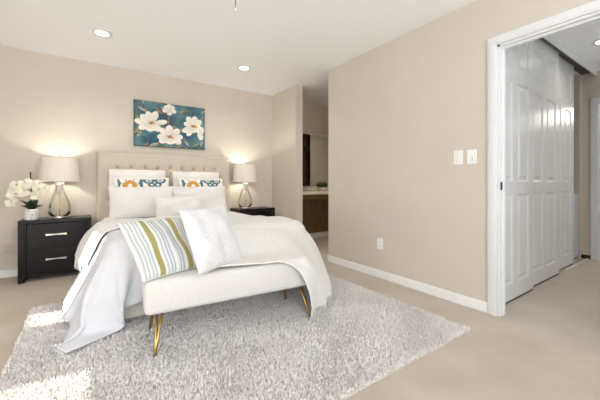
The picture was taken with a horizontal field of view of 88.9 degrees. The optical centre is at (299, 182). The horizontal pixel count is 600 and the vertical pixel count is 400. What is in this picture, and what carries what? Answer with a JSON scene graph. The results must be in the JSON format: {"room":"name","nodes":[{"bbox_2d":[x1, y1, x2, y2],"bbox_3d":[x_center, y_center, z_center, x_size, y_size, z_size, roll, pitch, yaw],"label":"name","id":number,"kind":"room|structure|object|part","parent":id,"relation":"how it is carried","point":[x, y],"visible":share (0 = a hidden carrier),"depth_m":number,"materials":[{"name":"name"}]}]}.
{"room":"bedroom","nodes":[
{"label":"bedroom","id":0,"kind":"room"},
{"bbox_2d":[0,45,327,269],"bbox_3d":[-1.573,-0.223,4.360,6.420,2.440,0.120,0,0,-35],"label":"wall","id":1,"kind":"structure","parent":0,"point":[51,105],"depth_m":3.65,"materials":[{"name":"paint"}]},
{"bbox_2d":[2,243,11,254],"bbox_3d":[-3.090,0.697,3.230,0.076,0.116,0.010,0,0,-35],"label":"wall outlet","id":2,"kind":"object","parent":1,"relation":"attached to","point":[6,248],"visible":1,"depth_m":3.23,"materials":[{"name":"beige plastic"}]},
{"bbox_2d":[0,232,327,277],"bbox_3d":[-1.367,0.956,3.992,6.100,0.082,0.720,0,0,-35],"label":"baseboard","id":3,"kind":"structure","parent":1,"relation":"attached to","point":[10,272],"depth_m":3.25,"materials":[{"name":"paint"}]},
{"bbox_2d":[134,99,204,149],"bbox_3d":[-1.745,-0.771,4.147,0.900,0.587,0.032,0,0,-35],"label":"painting","id":4,"kind":"object","parent":1,"relation":"attached to","point":[156,124],"visible":1,"depth_m":4.11,"materials":[{"name":"fabric"}]},
{"bbox_2d":[303,134,309,185],"bbox_3d":[0.008,-0.401,5.322,0.355,0.905,0.100,0,0,-35],"label":"upper cabinet","id":5,"kind":"object","parent":1,"relation":"attached to","point":[306,137],"visible":0.4,"depth_m":5.42,"materials":[{"name":"brown wood"}]},
{"bbox_2d":[307,133,327,185],"bbox_3d":[0.533,-0.415,5.729,0.958,0.945,0.030,0,0,-35],"label":"wall mirror","id":6,"kind":"object","parent":1,"relation":"attached to","point":[318,143],"visible":0.38,"depth_m":5.60,"materials":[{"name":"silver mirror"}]},
{"bbox_2d":[0,0,599,105],"bbox_3d":[2.296,-1.493,2.990,11.220,0.100,7.140,0,0,-35],"label":"ceiling","id":7,"kind":"structure","parent":0,"point":[285,44],"depth_m":2.95,"materials":[{"name":"white paint"}]},
{"bbox_2d":[91,28,112,37],"bbox_3d":[-1.903,-1.439,2.939,0.176,0.008,0.176,0,0,-35],"label":"recessed light","id":8,"kind":"object","parent":7,"relation":"in","point":[99,32],"visible":1,"depth_m":2.93,"materials":[{"name":"white paint"}]},
{"bbox_2d":[237,65,250,70],"bbox_3d":[-0.703,-1.439,3.832,0.176,0.008,0.176,0,0,-35],"label":"recessed light","id":9,"kind":"object","parent":7,"relation":"in","point":[240,67],"visible":1,"depth_m":3.81,"materials":[{"name":"white paint"}]},
{"bbox_2d":[591,39,599,44],"bbox_3d":[3.079,-1.439,3.107,0.176,0.008,0.176,0,0,-35],"label":"recessed light","id":10,"kind":"object","parent":7,"relation":"in","point":[596,42],"visible":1,"depth_m":3.13,"materials":[{"name":"white paint"}]},
{"bbox_2d":[0,236,599,399],"bbox_3d":[2.296,1.047,2.990,11.220,0.100,7.140,0,0,-35],"label":"floor","id":11,"kind":"structure","parent":0,"point":[545,345],"depth_m":1.92,"materials":[{"name":"beige carpet"}]},
{"bbox_2d":[18,215,90,283],"bbox_3d":[-2.624,0.687,3.313,0.600,0.620,0.364,0,0,-35],"label":"nightstand","id":12,"kind":"object","parent":11,"relation":"on","point":[46,245],"visible":0.83,"depth_m":3.16,"materials":[{"name":"brown wood"}]},
{"bbox_2d":[4,172,50,219],"bbox_3d":[-2.731,0.132,3.079,0.248,0.490,0.279,0,0,11],"label":"orchid","id":13,"kind":"object","parent":12,"relation":"on","point":[32,212],"visible":1,"depth_m":3.07,"materials":[{"name":"plant"}]},
{"bbox_3d":[-2.830,0.102,2.989,0.089,0.105,0.029,0,0,4],"label":"flower","id":14,"kind":"part","parent":13,"relation":"part of","materials":[{"name":"white plant"}]},
{"bbox_3d":[-2.811,0.179,2.984,0.122,0.110,0.036,0,0,-7],"label":"flower","id":15,"kind":"part","parent":13,"relation":"part of","materials":[{"name":"white plant"}]},
{"bbox_3d":[-2.785,0.096,2.992,0.132,0.108,0.035,0,0,-23],"label":"flower","id":16,"kind":"part","parent":13,"relation":"part of","materials":[{"name":"white plant"}]},
{"bbox_3d":[-2.790,0.026,2.998,0.122,0.102,0.044,0,0,-4],"label":"flower","id":17,"kind":"part","parent":13,"relation":"part of","materials":[{"name":"white plant"}]},
{"bbox_3d":[-2.735,0.071,3.013,0.112,0.138,0.035,0,0,-40],"label":"flower","id":18,"kind":"part","parent":13,"relation":"part of","materials":[{"name":"white plant"}]},
{"bbox_3d":[-2.721,-0.003,3.030,0.060,0.089,0.111,0,0,33],"label":"flower","id":19,"kind":"part","parent":13,"relation":"part of","materials":[{"name":"white plant"}]},
{"bbox_3d":[-2.748,0.321,3.132,0.132,0.112,0.132,0,0,-35],"label":"pot","id":20,"kind":"part","parent":13,"relation":"part of","materials":[{"name":"white ceramic"}]},
{"bbox_3d":[-2.678,0.030,3.060,0.118,0.099,0.034,0,0,-44],"label":"flower","id":21,"kind":"part","parent":13,"relation":"part of","materials":[{"name":"white plant"}]},
{"bbox_3d":[-2.672,0.113,3.080,0.034,0.107,0.093,0,0,39],"label":"flower","id":22,"kind":"part","parent":13,"relation":"part of","materials":[{"name":"white plant"}]},
{"bbox_3d":[-2.647,0.010,3.103,0.092,0.091,0.060,0,0,-13],"label":"flower","id":23,"kind":"part","parent":13,"relation":"part of","materials":[{"name":"white plant"}]},
{"bbox_3d":[-2.620,0.042,3.138,0.030,0.082,0.105,0,0,28],"label":"flower","id":24,"kind":"part","parent":13,"relation":"part of","materials":[{"name":"white plant"}]},
{"bbox_3d":[-2.628,0.790,3.318,0.472,0.238,0.311,0,0,-35],"label":"drawer","id":25,"kind":"part","parent":12,"relation":"part of","materials":[{"name":"brown wood"}]},
{"bbox_3d":[-2.628,0.539,3.318,0.472,0.247,0.311,0,0,-35],"label":"drawer","id":26,"kind":"part","parent":12,"relation":"part of","materials":[{"name":"brown wood"}]},
{"bbox_3d":[-2.530,0.529,3.178,0.170,0.020,0.035,0,0,-35],"label":"handle","id":27,"kind":"part","parent":12,"relation":"part of","materials":[{"name":"silver metal"}]},
{"bbox_3d":[-2.530,0.780,3.178,0.170,0.020,0.035,0,0,-35],"label":"handle","id":28,"kind":"part","parent":12,"relation":"part of","materials":[{"name":"silver metal"}]},
{"bbox_2d":[38,155,79,218],"bbox_3d":[-2.599,0.035,3.309,0.360,0.683,0.360,0,0,-35],"label":"table lamp","id":29,"kind":"object","parent":12,"relation":"on","point":[59,168],"visible":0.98,"depth_m":3.21,"materials":[{"name":"beige fabric"}]},
{"bbox_3d":[-2.599,-0.143,3.309,0.360,0.250,0.360,0,0,-35],"label":"lamp shade","id":30,"kind":"part","parent":29,"relation":"part of","materials":[{"name":"fabric"}]},
{"bbox_3d":[-2.599,0.191,3.309,0.208,0.332,0.208,0,0,-35],"label":"glass","id":31,"kind":"part","parent":29,"relation":"part of","materials":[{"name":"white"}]},
{"bbox_2d":[97,151,229,319],"bbox_3d":[-1.188,0.311,3.304,1.640,1.372,2.024,0,0,-35],"label":"bed","id":32,"kind":"object","parent":11,"relation":"on","point":[106,161],"visible":0.23,"depth_m":3.85,"materials":[{"name":"fabric"}]},
{"bbox_3d":[-1.710,0.251,4.056,1.640,1.252,0.050,0,0,-35],"label":"headboard","id":33,"kind":"part","parent":32,"relation":"part of","materials":[{"name":"fabric"}]},
{"bbox_2d":[101,211,251,221],"bbox_3d":[-1.181,0.672,3.285,1.629,0.578,1.499,0,0,-35],"label":"duvet","id":34,"kind":"object","parent":32,"relation":"on","point":[230,214],"visible":0.04,"depth_m":3.60,"materials":[{"name":"beige fabric"}]},
{"bbox_2d":[109,169,165,210],"bbox_3d":[-1.916,0.111,3.642,0.613,0.540,0.208,0,0,-31],"label":"sham pillow","id":35,"kind":"object","parent":34,"relation":"on","point":[119,173],"visible":0.22,"depth_m":3.62,"materials":[{"name":"beige fabric"}]},
{"bbox_2d":[108,186,172,219],"bbox_3d":[-1.733,0.209,3.379,0.657,0.342,0.192,0,0,-37],"label":"pillow","id":36,"kind":"object","parent":34,"relation":"on","point":[125,202],"visible":0.77,"depth_m":3.29,"materials":[{"name":"white fabric"}]},
{"bbox_2d":[113,177,168,186],"bbox_3d":[-1.806,0.159,3.520,0.589,0.443,0.166,0,0,-32],"label":"patterned pillow","id":37,"kind":"object","parent":34,"relation":"on","point":[118,182],"visible":0.31,"depth_m":3.52,"materials":[{"name":"fabric"}]},
{"bbox_2d":[53,215,266,354],"bbox_3d":[-0.848,0.668,2.661,2.002,0.610,0.935,0,0,-37],"label":"quilt","id":38,"kind":"object","parent":34,"relation":"on","point":[94,305],"visible":0.27,"depth_m":2.00,"materials":[{"name":"white fabric"}]},
{"bbox_3d":[-1.602,0.934,2.092,0.081,0.077,0.920,0,0,-35],"label":"hem trim","id":39,"kind":"part","parent":38,"relation":"part of","materials":[{"name":"white fabric"}]},
{"bbox_2d":[74,215,181,271],"bbox_3d":[-1.360,0.509,2.715,1.053,0.394,0.484,0,0,-35],"label":"throw blanket","id":40,"kind":"object","parent":38,"relation":"on","point":[89,241],"visible":0.79,"depth_m":2.44,"materials":[{"name":"white fabric"}]},
{"bbox_2d":[221,216,333,318],"bbox_3d":[-0.323,0.646,2.548,1.208,0.634,1.156,0,0,-35],"label":"throw blanket","id":41,"kind":"object","parent":38,"relation":"on","point":[270,239],"visible":0.83,"depth_m":2.43,"materials":[{"name":"white fabric"}]},
{"bbox_2d":[179,206,241,275],"bbox_3d":[-0.556,0.345,1.957,0.206,0.371,0.394,0,0,27],"label":"textured pillow","id":42,"kind":"object","parent":41,"relation":"on","point":[213,243],"visible":0.97,"depth_m":1.87,"materials":[{"name":"white fabric"}]},
{"bbox_2d":[154,196,201,216],"bbox_3d":[-1.308,0.263,3.331,0.498,0.236,0.172,0,0,-31],"label":"lumbar pillow","id":43,"kind":"object","parent":34,"relation":"on","point":[165,206],"visible":0.68,"depth_m":3.27,"materials":[{"name":"white fabric"}]},
{"bbox_2d":[172,171,218,186],"bbox_3d":[-1.350,0.115,4.046,0.621,0.530,0.199,0,0,-32],"label":"sham pillow","id":44,"kind":"object","parent":34,"relation":"on","point":[175,174],"visible":0.34,"depth_m":4.00,"materials":[{"name":"beige fabric"}]},
{"bbox_2d":[178,178,222,186],"bbox_3d":[-1.248,0.161,3.917,0.576,0.438,0.162,0,0,-36],"label":"patterned pillow","id":45,"kind":"object","parent":34,"relation":"on","point":[182,182],"visible":0.34,"depth_m":3.91,"materials":[{"name":"fabric"}]},
{"bbox_2d":[173,186,228,212],"bbox_3d":[-1.220,0.211,3.763,0.671,0.338,0.190,0,0,-32],"label":"pillow","id":46,"kind":"object","parent":34,"relation":"on","point":[211,197],"visible":0.56,"depth_m":3.77,"materials":[{"name":"white fabric"}]},
{"bbox_2d":[0,274,469,399],"bbox_3d":[-0.479,0.980,2.227,2.499,0.033,2.161,0,0,-35],"label":"shag rug","id":47,"kind":"object","parent":11,"relation":"on","point":[266,346],"visible":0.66,"depth_m":1.77,"materials":[{"name":"grey carpet"}]},
{"bbox_2d":[141,260,310,356],"bbox_3d":[-0.489,0.762,2.130,1.083,0.434,0.440,0,0,-30],"label":"bench","id":48,"kind":"object","parent":47,"relation":"on","point":[184,289],"visible":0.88,"depth_m":1.86,"materials":[{"name":"beige fabric"}]},
{"bbox_3d":[-0.952,0.853,2.030,0.090,0.252,0.115,0,0,-30],"label":"leg","id":49,"kind":"part","parent":48,"relation":"part of","materials":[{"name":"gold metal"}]},
{"bbox_2d":[118,217,196,281],"bbox_3d":[-0.854,0.390,1.926,0.304,0.306,0.421,0,0,35],"label":"striped pillow","id":50,"kind":"object","parent":48,"relation":"on","point":[159,248],"visible":0.82,"depth_m":1.84,"materials":[{"name":"fabric"}]},
{"bbox_3d":[-0.810,0.853,1.783,0.090,0.252,0.115,0,0,-30],"label":"leg","id":51,"kind":"part","parent":48,"relation":"part of","materials":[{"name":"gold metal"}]},
{"bbox_3d":[-0.495,0.642,2.127,1.070,0.194,0.440,0,0,-30],"label":"seat","id":52,"kind":"part","parent":48,"relation":"part of","materials":[{"name":"beige fabric"}]},
{"bbox_3d":[-0.012,0.853,2.238,0.148,0.253,0.115,0,0,-30],"label":"leg","id":53,"kind":"part","parent":48,"relation":"part of","materials":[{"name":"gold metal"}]},
{"bbox_2d":[230,206,274,216],"bbox_3d":[-0.713,0.687,4.637,0.580,0.620,0.364,0,0,-35],"label":"nightstand","id":54,"kind":"object","parent":11,"relation":"on","point":[262,210],"visible":0.23,"depth_m":4.53,"materials":[{"name":"brown wood"}]},
{"bbox_2d":[233,163,256,208],"bbox_3d":[-0.816,0.035,4.545,0.360,0.683,0.360,0,0,-35],"label":"table lamp","id":55,"kind":"object","parent":54,"relation":"on","point":[244,173],"visible":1,"depth_m":4.41,"materials":[{"name":"beige fabric"}]},
{"bbox_3d":[-0.816,-0.143,4.545,0.360,0.250,0.360,0,0,-35],"label":"lamp shade","id":56,"kind":"part","parent":55,"relation":"part of","materials":[{"name":"fabric"}]},
{"bbox_3d":[-0.816,0.191,4.545,0.208,0.332,0.208,0,0,-35],"label":"glass","id":57,"kind":"part","parent":55,"relation":"part of","materials":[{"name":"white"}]},
{"bbox_3d":[-0.717,0.539,4.643,0.452,0.247,0.311,0,0,-35],"label":"drawer","id":58,"kind":"part","parent":54,"relation":"part of","materials":[{"name":"brown wood"}]},
{"bbox_2d":[574,193,578,258],"bbox_3d":[3.379,0.567,4.148,0.360,0.860,0.530,0,0,-35],"label":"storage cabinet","id":59,"kind":"object","parent":11,"relation":"on","point":[576,196],"visible":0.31,"depth_m":3.97,"materials":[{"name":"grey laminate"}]},
{"bbox_2d":[272,0,599,315],"bbox_3d":[1.500,-0.223,2.329,0.120,2.440,6.720,0,0,-35],"label":"wall","id":60,"kind":"structure","parent":0,"point":[399,110],"depth_m":2.88,"materials":[{"name":"paint"}]},
{"bbox_2d":[377,238,382,249],"bbox_3d":[0.837,0.637,3.208,0.010,0.116,0.076,0,0,-35],"label":"wall outlet","id":61,"kind":"object","parent":60,"relation":"attached to","point":[379,240],"visible":1,"depth_m":3.20,"materials":[{"name":"white plastic"}]},
{"bbox_2d":[327,255,486,312],"bbox_3d":[0.926,0.956,3.147,0.096,0.082,1.909,0,0,-35],"label":"baseboard","id":62,"kind":"structure","parent":60,"relation":"attached to","point":[476,304],"depth_m":2.84,"materials":[{"name":"paint"}]},
{"bbox_2d":[454,150,462,164],"bbox_3d":[1.306,-0.210,2.530,0.011,0.116,0.076,0,0,-35],"label":"light switch","id":63,"kind":"object","parent":60,"relation":"attached to","point":[458,155],"visible":1,"depth_m":2.52,"materials":[{"name":"white plastic"}]},
{"bbox_2d":[467,149,476,163],"bbox_3d":[1.368,-0.210,2.439,0.013,0.116,0.076,0,0,-35],"label":"light switch","id":64,"kind":"object","parent":60,"relation":"attached to","point":[471,154],"visible":1,"depth_m":2.43,"materials":[{"name":"white plastic"}]},
{"bbox_2d":[505,41,532,302],"bbox_3d":[1.831,-0.229,2.625,0.794,2.416,0.030,0,0,-35],"label":"door","id":65,"kind":"structure","parent":60,"relation":"in","point":[518,59],"depth_m":2.64,"materials":[{"name":"white paint"}]},
{"bbox_2d":[487,0,599,315],"bbox_3d":[1.709,-0.050,1.938,0.023,2.094,0.968,0,0,-35],"label":"trim","id":66,"kind":"structure","parent":60,"relation":"attached to","point":[593,6],"depth_m":2.29,"materials":[{"name":"white paint"}]},
{"bbox_2d":[498,11,599,316],"bbox_3d":[1.752,-0.018,1.968,0.082,2.030,0.840,0,0,-35],"label":"trim","id":67,"kind":"structure","parent":60,"relation":"attached to","point":[594,16],"depth_m":2.29,"materials":[{"name":"white paint"}]},
{"bbox_2d":[543,35,596,75],"bbox_3d":[2.677,-1.415,3.161,2.798,0.055,0.017,0,0,-35],"label":"trim","id":68,"kind":"structure","parent":60,"relation":"attached to","point":[549,38],"depth_m":3.33,"materials":[{"name":"white paint"}]},
{"bbox_2d":[574,74,580,257],"bbox_3d":[2.431,-0.223,3.622,2.918,2.440,0.755,0,0,-35],"label":"wall","id":69,"kind":"structure","parent":0,"point":[577,78],"depth_m":4.05,"materials":[{"name":"paint"}]},
{"bbox_2d":[505,263,572,303],"bbox_3d":[2.434,0.990,3.082,2.310,0.014,0.064,0,0,-37],"label":"trim","id":70,"kind":"structure","parent":69,"relation":"attached to","point":[572,263],"depth_m":2.95,"materials":[{"name":"white paint"}]},
{"bbox_2d":[533,38,558,285],"bbox_3d":[2.467,-0.229,3.103,0.850,2.416,0.030,0,0,-35],"label":"door","id":71,"kind":"structure","parent":69,"relation":"in","point":[545,56],"depth_m":3.10,"materials":[{"name":"white paint"}]},
{"bbox_2d":[542,38,589,74],"bbox_3d":[2.635,-1.440,3.223,2.798,0.005,0.133,0,0,-35],"label":"trim","id":72,"kind":"structure","parent":69,"relation":"attached to","point":[578,68],"depth_m":3.68,"materials":[{"name":"grey metal"}]},
{"bbox_2d":[559,56,573,268],"bbox_3d":[3.026,-0.229,3.543,0.810,2.416,0.030,0,0,-35],"label":"door","id":73,"kind":"structure","parent":69,"relation":"in","point":[566,70],"depth_m":3.61,"materials":[{"name":"white paint"}]},
{"bbox_2d":[581,71,599,254],"bbox_3d":[4.602,-0.223,2.945,0.120,2.440,4.200,0,0,-35],"label":"wall","id":74,"kind":"structure","parent":0,"point":[590,83],"depth_m":4.03,"materials":[{"name":"paint"}]},
{"bbox_2d":[564,258,587,269],"bbox_3d":[3.415,0.994,3.763,0.900,0.006,0.025,0,0,-35],"label":"trim","id":75,"kind":"structure","parent":74,"relation":"attached to","point":[586,258],"depth_m":3.72,"materials":[{"name":"white paint"}]},
{"bbox_2d":[581,254,590,258],"bbox_3d":[3.768,0.972,4.032,0.012,0.050,0.092,0,0,-35],"label":"baseboard","id":76,"kind":"structure","parent":74,"relation":"attached to","point":[582,255],"depth_m":4.03,"materials":[{"name":"brown wood"}]},
{"bbox_2d":[591,97,599,260],"bbox_3d":[4.110,-0.053,3.639,0.138,2.100,0.940,0,0,-35],"label":"trim","id":77,"kind":"structure","parent":74,"relation":"attached to","point":[595,102],"depth_m":3.95,"materials":[{"name":"white paint"}]},
{"bbox_3d":[1.016,-0.223,4.610,1.718,2.440,2.420,0,0,-35],"label":"wall","id":78,"kind":"structure","parent":0,"visible":0},
{"bbox_2d":[303,186,327,232],"bbox_3d":[0.442,0.479,5.366,1.553,0.835,0.518,0,0,-35],"label":"bathroom vanity","id":79,"kind":"object","parent":78,"relation":"attached to","point":[315,202],"depth_m":5.51,"materials":[{"name":"brown wood"}]},
{"bbox_2d":[303,190,327,194],"bbox_3d":[0.442,0.159,5.366,1.553,0.053,0.518,0,0,-35],"label":"countertop","id":80,"kind":"structure","parent":79,"relation":"on","point":[305,192],"depth_m":4.93,"materials":[{"name":"beige stone"}]},
{"bbox_2d":[317,187,326,190],"bbox_3d":[0.375,0.101,5.200,0.170,0.062,0.170,0,0,-35],"label":"bowl","id":81,"kind":"object","parent":80,"relation":"on","point":[319,188],"depth_m":5.14,"materials":[{"name":"white ceramic"}]},
{"bbox_2d":[316,182,327,190],"bbox_3d":[0.375,0.036,5.202,0.282,0.193,0.267,0,0,-35],"label":"potted grass","id":82,"kind":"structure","parent":79,"relation":"on","point":[321,187],"depth_m":5.15,"materials":[{"name":"green plant"}]},
{"bbox_2d":[303,186,327,189],"bbox_3d":[0.299,0.097,5.572,1.553,0.070,0.016,0,0,-35],"label":"backsplash","id":83,"kind":"structure","parent":78,"relation":"attached to","point":[305,187],"depth_m":5.49,"materials":[{"name":"beige stone"}]}
]}

